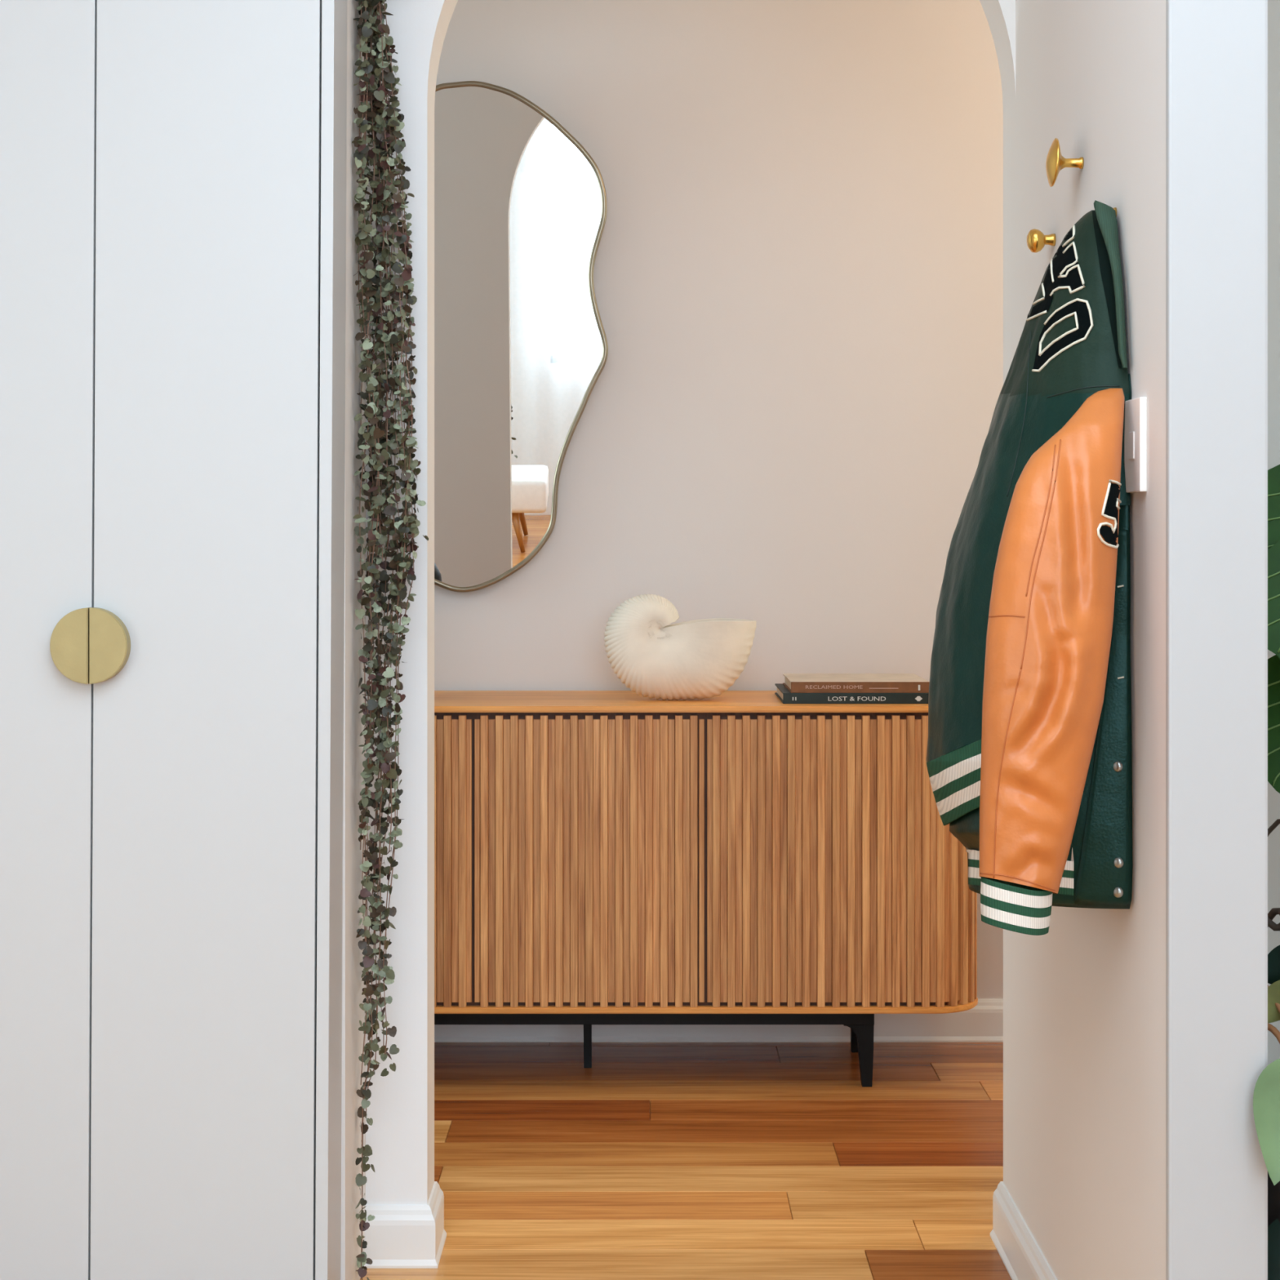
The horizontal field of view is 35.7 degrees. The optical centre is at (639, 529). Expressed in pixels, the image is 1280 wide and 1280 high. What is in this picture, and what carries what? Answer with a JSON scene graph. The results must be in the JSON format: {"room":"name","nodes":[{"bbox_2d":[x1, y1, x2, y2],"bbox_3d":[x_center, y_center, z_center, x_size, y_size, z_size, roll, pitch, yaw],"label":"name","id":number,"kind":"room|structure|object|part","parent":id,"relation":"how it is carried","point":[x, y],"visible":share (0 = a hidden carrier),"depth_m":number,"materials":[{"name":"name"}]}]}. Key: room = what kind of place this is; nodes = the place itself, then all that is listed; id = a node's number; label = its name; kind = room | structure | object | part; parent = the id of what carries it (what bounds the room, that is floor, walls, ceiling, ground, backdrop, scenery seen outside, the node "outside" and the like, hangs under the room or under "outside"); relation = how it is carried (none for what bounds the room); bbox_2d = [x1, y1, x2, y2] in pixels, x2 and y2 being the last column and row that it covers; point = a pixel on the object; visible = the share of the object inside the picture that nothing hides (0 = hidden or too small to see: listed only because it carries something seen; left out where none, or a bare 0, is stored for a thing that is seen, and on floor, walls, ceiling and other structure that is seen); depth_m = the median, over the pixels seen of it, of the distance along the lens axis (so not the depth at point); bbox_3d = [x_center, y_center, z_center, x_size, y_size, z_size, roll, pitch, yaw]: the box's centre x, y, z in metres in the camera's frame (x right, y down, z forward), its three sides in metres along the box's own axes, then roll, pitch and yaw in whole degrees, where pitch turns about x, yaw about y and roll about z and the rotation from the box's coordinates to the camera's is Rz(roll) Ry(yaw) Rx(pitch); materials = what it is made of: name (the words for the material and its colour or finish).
{"room":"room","nodes":[
{"label":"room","id":0,"kind":"room"},
{"bbox_2d":[340,0,365,1279],"bbox_3d":[-0.492,-0.161,2.972,0.135,2.604,0.214,0,0,0],"label":"wall","id":1,"kind":"structure","parent":0,"point":[353,985],"depth_m":2.94,"materials":[{"name":"paint"}]},
{"bbox_2d":[360,1042,1011,1279],"bbox_3d":[0.312,1.197,0.600,6.776,0.120,8.000,0,0,0],"label":"floor","id":2,"kind":"structure","parent":0,"point":[650,1161],"depth_m":3.58,"materials":[{"name":"brown wood"}]},
{"bbox_2d":[0,0,346,1279],"bbox_3d":[-1.409,-0.138,2.890,1.982,2.550,0.340,0,0,0],"label":"wardrobe","id":3,"kind":"object","parent":2,"relation":"on","point":[173,172],"visible":1,"depth_m":2.74,"materials":[{"name":"paint"}]},
{"bbox_3d":[-1.002,-0.168,2.750,0.507,2.490,0.020,0,0,0],"label":"door","id":4,"kind":"part","parent":3,"relation":"part of","materials":[{"name":"paint"}]},
{"bbox_3d":[-0.782,0.159,2.730,0.052,0.104,0.020,0,0,0],"label":"handle","id":5,"kind":"part","parent":3,"relation":"part of","materials":[{"name":"gold metal"}]},
{"bbox_3d":[-0.728,0.159,2.730,0.052,0.104,0.020,0,0,0],"label":"handle","id":6,"kind":"part","parent":3,"relation":"part of","materials":[{"name":"gold metal"}]},
{"bbox_3d":[-0.598,-0.168,2.750,0.320,2.490,0.020,0,0,0],"label":"door","id":7,"kind":"part","parent":3,"relation":"part of","materials":[{"name":"paint"}]},
{"bbox_3d":[-0.433,-0.138,2.801,0.031,2.550,0.122,0,0,0],"label":"panel","id":8,"kind":"part","parent":3,"relation":"part of","materials":[{"name":"paint"}]},
{"bbox_2d":[434,690,977,1086],"bbox_3d":[-0.102,0.747,4.213,1.607,0.781,0.394,0,0,0],"label":"sideboard","id":9,"kind":"object","parent":2,"relation":"on","point":[602,857],"visible":0.62,"depth_m":4.03,"materials":[{"name":"brown wood"}]},
{"bbox_3d":[-0.613,0.670,4.040,0.543,0.581,0.048,0,0,5],"label":"door","id":10,"kind":"part","parent":9,"relation":"part of","materials":[{"name":"brown wood"}]},
{"bbox_3d":[-0.112,1.058,4.210,0.018,0.158,0.020,0,0,0],"label":"leg","id":11,"kind":"part","parent":9,"relation":"part of","materials":[{"name":"black metal"}]},
{"bbox_3d":[-0.099,0.994,4.070,1.153,0.030,0.030,0,0,0],"label":"rail","id":12,"kind":"part","parent":9,"relation":"part of","materials":[{"name":"black metal"}]},
{"bbox_2d":[604,593,756,700],"bbox_3d":[0.084,0.245,4.165,0.320,0.224,0.126,0,0,0],"label":"seashell","id":13,"kind":"object","parent":9,"relation":"on","point":[697,659],"visible":1,"depth_m":4.12,"materials":[{"name":"ceramic"}]},
{"bbox_3d":[0.408,0.670,4.040,0.543,0.581,0.048,0,0,-5],"label":"door","id":14,"kind":"part","parent":9,"relation":"part of","materials":[{"name":"brown wood"}]},
{"bbox_2d":[774,683,928,703],"bbox_3d":[0.444,0.345,4.198,0.301,0.022,0.252,0,0,0],"label":"book","id":15,"kind":"object","parent":9,"relation":"on","point":[785,696],"visible":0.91,"depth_m":4.07,"materials":[{"name":"black paper"}]},
{"bbox_2d":[782,673,929,693],"bbox_3d":[0.452,0.323,4.192,0.284,0.023,0.235,0,0,0],"label":"book","id":16,"kind":"object","parent":15,"relation":"on","point":[793,682],"visible":0.93,"depth_m":4.07,"materials":[{"name":"brown paper"}]},
{"bbox_3d":[0.468,1.058,4.337,0.018,0.158,0.024,0,0,0],"label":"leg","id":17,"kind":"part","parent":9,"relation":"part of","materials":[{"name":"black metal"}]},
{"bbox_3d":[0.447,1.058,4.070,0.062,0.158,0.024,0,0,0],"label":"leg","id":18,"kind":"part","parent":9,"relation":"part of","materials":[{"name":"black metal"}]},
{"bbox_2d":[1253,818,1279,1279],"bbox_3d":[0.793,0.744,2.275,0.226,0.787,0.327,0,0,16],"label":"plant","id":19,"kind":"object","parent":2,"relation":"on","point":[1266,1096],"visible":0.48,"depth_m":2.21,"materials":[{"name":"green plant"}]},
{"bbox_3d":[0.789,0.544,2.378,0.030,0.388,0.162,0,0,-17],"label":"stem","id":20,"kind":"part","parent":19,"relation":"part of","materials":[{"name":"brown plant"}]},
{"bbox_3d":[0.785,0.599,2.376,0.017,0.280,0.162,0,0,-14],"label":"stem","id":21,"kind":"part","parent":19,"relation":"part of","materials":[{"name":"brown plant"}]},
{"bbox_3d":[0.789,0.600,2.378,0.033,0.277,0.163,0,0,-17],"label":"stem","id":22,"kind":"part","parent":19,"relation":"part of","materials":[{"name":"brown plant"}]},
{"bbox_3d":[0.774,0.665,2.348,0.012,0.147,0.116,0,0,-26],"label":"stem","id":23,"kind":"part","parent":19,"relation":"part of","materials":[{"name":"brown plant"}]},
{"bbox_3d":[0.775,0.638,2.359,0.008,0.200,0.134,0,0,-22],"label":"stem","id":24,"kind":"part","parent":19,"relation":"part of","materials":[{"name":"green plant"}]},
{"bbox_3d":[0.800,0.925,2.300,0.227,0.424,0.227,0,0,0],"label":"pot","id":25,"kind":"part","parent":19,"relation":"part of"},
{"bbox_2d":[1267,464,1279,793],"bbox_3d":[0.997,0.518,2.678,0.354,1.238,0.447,0,0,27],"label":"monstera plant","id":26,"kind":"object","parent":2,"relation":"on","point":[1273,473],"visible":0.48,"depth_m":2.63,"materials":[{"name":"green plant"}]},
{"bbox_2d":[365,0,1015,1204],"bbox_3d":[0.350,-0.161,3.132,6.700,2.604,0.106,0,0,0],"label":"wall","id":27,"kind":"structure","parent":0,"point":[400,1137],"depth_m":3.08,"materials":[{"name":"white paint"}]},
{"bbox_2d":[364,1181,446,1268],"bbox_3d":[-1.606,1.091,3.132,2.588,0.092,0.142,0,0,0],"label":"baseboard","id":28,"kind":"structure","parent":27,"relation":"attached to","point":[398,1236],"depth_m":3.06,"materials":[{"name":"paint"}]},
{"bbox_2d":[990,1181,1057,1279],"bbox_3d":[2.082,1.091,2.700,3.036,0.092,1.006,0,0,0],"label":"baseboard","id":29,"kind":"structure","parent":27,"relation":"attached to","point":[1020,1254],"depth_m":3.02,"materials":[{"name":"paint"}]},
{"bbox_2d":[434,0,1003,999],"bbox_3d":[0.350,-0.086,4.490,6.700,2.454,0.120,0,0,0],"label":"wall","id":30,"kind":"structure","parent":0,"point":[784,426],"depth_m":4.43,"materials":[{"name":"paint"}]},
{"bbox_2d":[434,80,608,592],"bbox_3d":[-0.371,-0.419,4.361,0.604,1.113,0.109,0,0,0],"label":"wall mirror","id":31,"kind":"object","parent":30,"relation":"attached to","point":[521,345],"visible":0.63,"depth_m":4.35,"materials":[{"name":"silver metal"}]},
{"bbox_2d":[434,999,1003,1042],"bbox_3d":[0.350,1.091,4.421,6.500,0.092,0.018,0,0,0],"label":"baseboard","id":32,"kind":"structure","parent":30,"relation":"attached to","point":[983,1023],"depth_m":4.42,"materials":[{"name":"paint"}]},
{"bbox_2d":[1015,0,1165,1279],"bbox_3d":[0.635,-0.161,2.638,0.107,2.604,0.882,0,0,0],"label":"wall","id":33,"kind":"structure","parent":0,"point":[1091,74],"depth_m":2.44,"materials":[{"name":"paint"}]},
{"bbox_2d":[1026,228,1056,253],"bbox_3d":[0.563,-0.406,2.788,0.038,0.033,0.033,0,0,0],"label":"wall hook","id":34,"kind":"object","parent":33,"relation":"attached to","point":[1037,240],"visible":1,"depth_m":2.78,"materials":[{"name":"gold metal"}]},
{"bbox_3d":[0.556,-0.406,2.788,0.025,0.033,0.033,0,0,0],"label":"knob","id":35,"kind":"part","parent":34,"relation":"part of","materials":[{"name":"gold metal"}]},
{"bbox_3d":[0.574,-0.407,2.789,0.016,0.018,0.018,0,0,0],"label":"stem","id":36,"kind":"part","parent":34,"relation":"part of","materials":[{"name":"gold metal"}]},
{"bbox_2d":[1045,137,1084,186],"bbox_3d":[0.558,-0.483,2.613,0.047,0.064,0.064,0,0,0],"label":"wall hook","id":37,"kind":"object","parent":33,"relation":"attached to","point":[1055,162],"visible":1,"depth_m":2.60,"materials":[{"name":"gold metal"}]},
{"bbox_3d":[0.546,-0.483,2.613,0.024,0.064,0.064,0,0,0],"label":"knob","id":38,"kind":"part","parent":37,"relation":"part of","materials":[{"name":"gold metal"}]},
{"bbox_3d":[0.568,-0.482,2.613,0.028,0.016,0.016,0,0,0],"label":"stem","id":39,"kind":"part","parent":37,"relation":"part of","materials":[{"name":"gold metal"}]},
{"bbox_2d":[1124,396,1146,493],"bbox_3d":[0.577,-0.099,2.318,0.010,0.109,0.075,0,0,0],"label":"wall switch","id":40,"kind":"object","parent":33,"relation":"attached to","point":[1135,409],"visible":1,"depth_m":2.30,"materials":[{"name":"plastic"}]},
{"bbox_2d":[1165,0,1267,1279],"bbox_3d":[0.635,-0.161,2.190,0.110,2.604,0.014,0,0,0],"label":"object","id":41,"kind":"structure","parent":33,"relation":"attached to","point":[1216,51],"depth_m":2.18,"materials":[{"name":"paint"}]},
{"bbox_3d":[0.573,-0.387,2.432,0.018,0.015,0.015,0,0,0],"label":"wall hook","id":42,"kind":"object","parent":33,"relation":"attached to","visible":0},
{"bbox_2d":[925,200,1133,935],"bbox_3d":[0.474,0.038,2.466,0.218,0.875,0.540,0,0,0],"label":"jacket","id":43,"kind":"object","parent":42,"relation":"hanging from","point":[1028,758],"visible":1,"depth_m":2.32,"materials":[{"name":"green leather"}]},
{"bbox_3d":[0.489,0.135,2.493,0.188,0.680,0.318,0,0,0],"label":"panel","id":44,"kind":"part","parent":43,"relation":"part of","materials":[{"name":"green leather"}]},
{"bbox_2d":[1267,0,1279,1065],"bbox_3d":[2.204,-0.161,3.054,2.992,2.604,0.069,0,0,0],"label":"wall","id":45,"kind":"structure","parent":0,"point":[1273,6],"depth_m":3.02,"materials":[{"name":"grey paint"}]},
{"bbox_3d":[0.350,-1.513,-0.160,6.700,0.100,6.479,0,0,0],"label":"ceiling","id":46,"kind":"structure","parent":0,"visible":0},
{"bbox_2d":[351,0,428,1279],"bbox_3d":[-0.367,-0.137,2.989,0.124,2.652,0.164,0,0,-4],"label":"trailing plant","id":47,"kind":"object","parent":46,"relation":"hanging from","point":[383,119],"visible":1,"depth_m":2.96,"materials":[{"name":"green plant"}]},
{"bbox_3d":[-0.408,-0.018,2.942,0.017,1.680,0.002,0,0,0],"label":"stem","id":48,"kind":"part","parent":47,"relation":"part of","materials":[{"name":"green plant"}]},
{"bbox_3d":[-0.409,-0.194,2.965,0.023,1.342,0.002,0,0,0],"label":"stem","id":49,"kind":"part","parent":47,"relation":"part of","materials":[{"name":"green plant"}]},
{"bbox_3d":[-0.400,0.126,2.939,0.028,1.966,0.002,0,0,0],"label":"stem","id":50,"kind":"part","parent":47,"relation":"part of","materials":[{"name":"green plant"}]},
{"bbox_3d":[-0.400,-0.066,2.938,0.029,1.582,0.002,0,0,0],"label":"stem","id":51,"kind":"part","parent":47,"relation":"part of","materials":[{"name":"green plant"}]},
{"bbox_3d":[-0.402,0.152,2.990,0.035,2.047,0.002,0,0,0],"label":"stem","id":52,"kind":"part","parent":47,"relation":"part of","materials":[{"name":"green plant"}]},
{"bbox_3d":[-0.404,-0.037,3.005,0.026,1.678,0.002,0,0,0],"label":"stem","id":53,"kind":"part","parent":47,"relation":"part of","materials":[{"name":"green plant"}]},
{"bbox_3d":[-0.407,-0.091,3.025,0.031,1.582,0.002,0,0,0],"label":"stem","id":54,"kind":"part","parent":47,"relation":"part of","materials":[{"name":"green plant"}]},
{"bbox_3d":[-0.397,-0.410,2.970,0.026,0.912,0.002,0,0,0],"label":"stem","id":55,"kind":"part","parent":47,"relation":"part of","materials":[{"name":"green plant"}]},
{"bbox_3d":[-0.396,-0.131,2.988,0.031,1.480,0.002,0,0,0],"label":"stem","id":56,"kind":"part","parent":47,"relation":"part of","materials":[{"name":"green plant"}]},
{"bbox_3d":[-0.399,-0.223,3.019,0.028,1.316,0.002,0,0,0],"label":"stem","id":57,"kind":"part","parent":47,"relation":"part of","materials":[{"name":"green plant"}]},
{"bbox_3d":[-0.390,0.006,3.000,0.050,1.763,0.002,0,0,0],"label":"stem","id":58,"kind":"part","parent":47,"relation":"part of","materials":[{"name":"green plant"}]},
{"bbox_3d":[-0.392,-0.375,3.023,0.035,1.013,0.002,0,0,0],"label":"stem","id":59,"kind":"part","parent":47,"relation":"part of","materials":[{"name":"green plant"}]},
{"bbox_3d":[-0.395,-0.072,3.045,0.038,1.633,0.002,0,0,0],"label":"stem","id":60,"kind":"part","parent":47,"relation":"part of","materials":[{"name":"green plant"}]},
{"bbox_3d":[-0.381,-0.276,2.975,0.039,1.184,0.002,0,0,0],"label":"stem","id":61,"kind":"part","parent":47,"relation":"part of","materials":[{"name":"green plant"}]},
{"bbox_3d":[-0.380,-0.149,3.009,0.046,1.458,0.002,0,0,0],"label":"stem","id":62,"kind":"part","parent":47,"relation":"part of","materials":[{"name":"green plant"}]},
{"bbox_3d":[-0.395,-0.428,3.052,0.039,0.924,0.002,0,0,0],"label":"stem","id":63,"kind":"part","parent":47,"relation":"part of","materials":[{"name":"green plant"}]},
{"bbox_3d":[-0.372,-0.041,2.967,0.050,1.648,0.002,0,0,0],"label":"stem","id":64,"kind":"part","parent":47,"relation":"part of","materials":[{"name":"green plant"}]},
{"bbox_3d":[-0.372,-0.047,2.976,0.049,1.642,0.002,0,0,0],"label":"stem","id":65,"kind":"part","parent":47,"relation":"part of","materials":[{"name":"green plant"}]},
{"bbox_3d":[-0.366,-0.192,2.958,0.056,1.342,0.002,0,0,0],"label":"stem","id":66,"kind":"part","parent":47,"relation":"part of","materials":[{"name":"green plant"}]},
{"bbox_3d":[-0.368,-0.402,2.994,0.055,0.943,0.002,0,0,0],"label":"stem","id":67,"kind":"part","parent":47,"relation":"part of","materials":[{"name":"green plant"}]},
{"bbox_3d":[-0.376,-0.434,3.026,0.053,0.897,0.002,0,0,0],"label":"stem","id":68,"kind":"part","parent":47,"relation":"part of","materials":[{"name":"green plant"}]},
{"bbox_3d":[-0.366,-0.099,2.982,0.055,1.540,0.002,0,0,0],"label":"stem","id":69,"kind":"part","parent":47,"relation":"part of","materials":[{"name":"green plant"}]},
{"bbox_3d":[-0.374,-0.349,3.049,0.058,1.080,0.002,0,0,0],"label":"stem","id":70,"kind":"part","parent":47,"relation":"part of","materials":[{"name":"green plant"}]}
]}

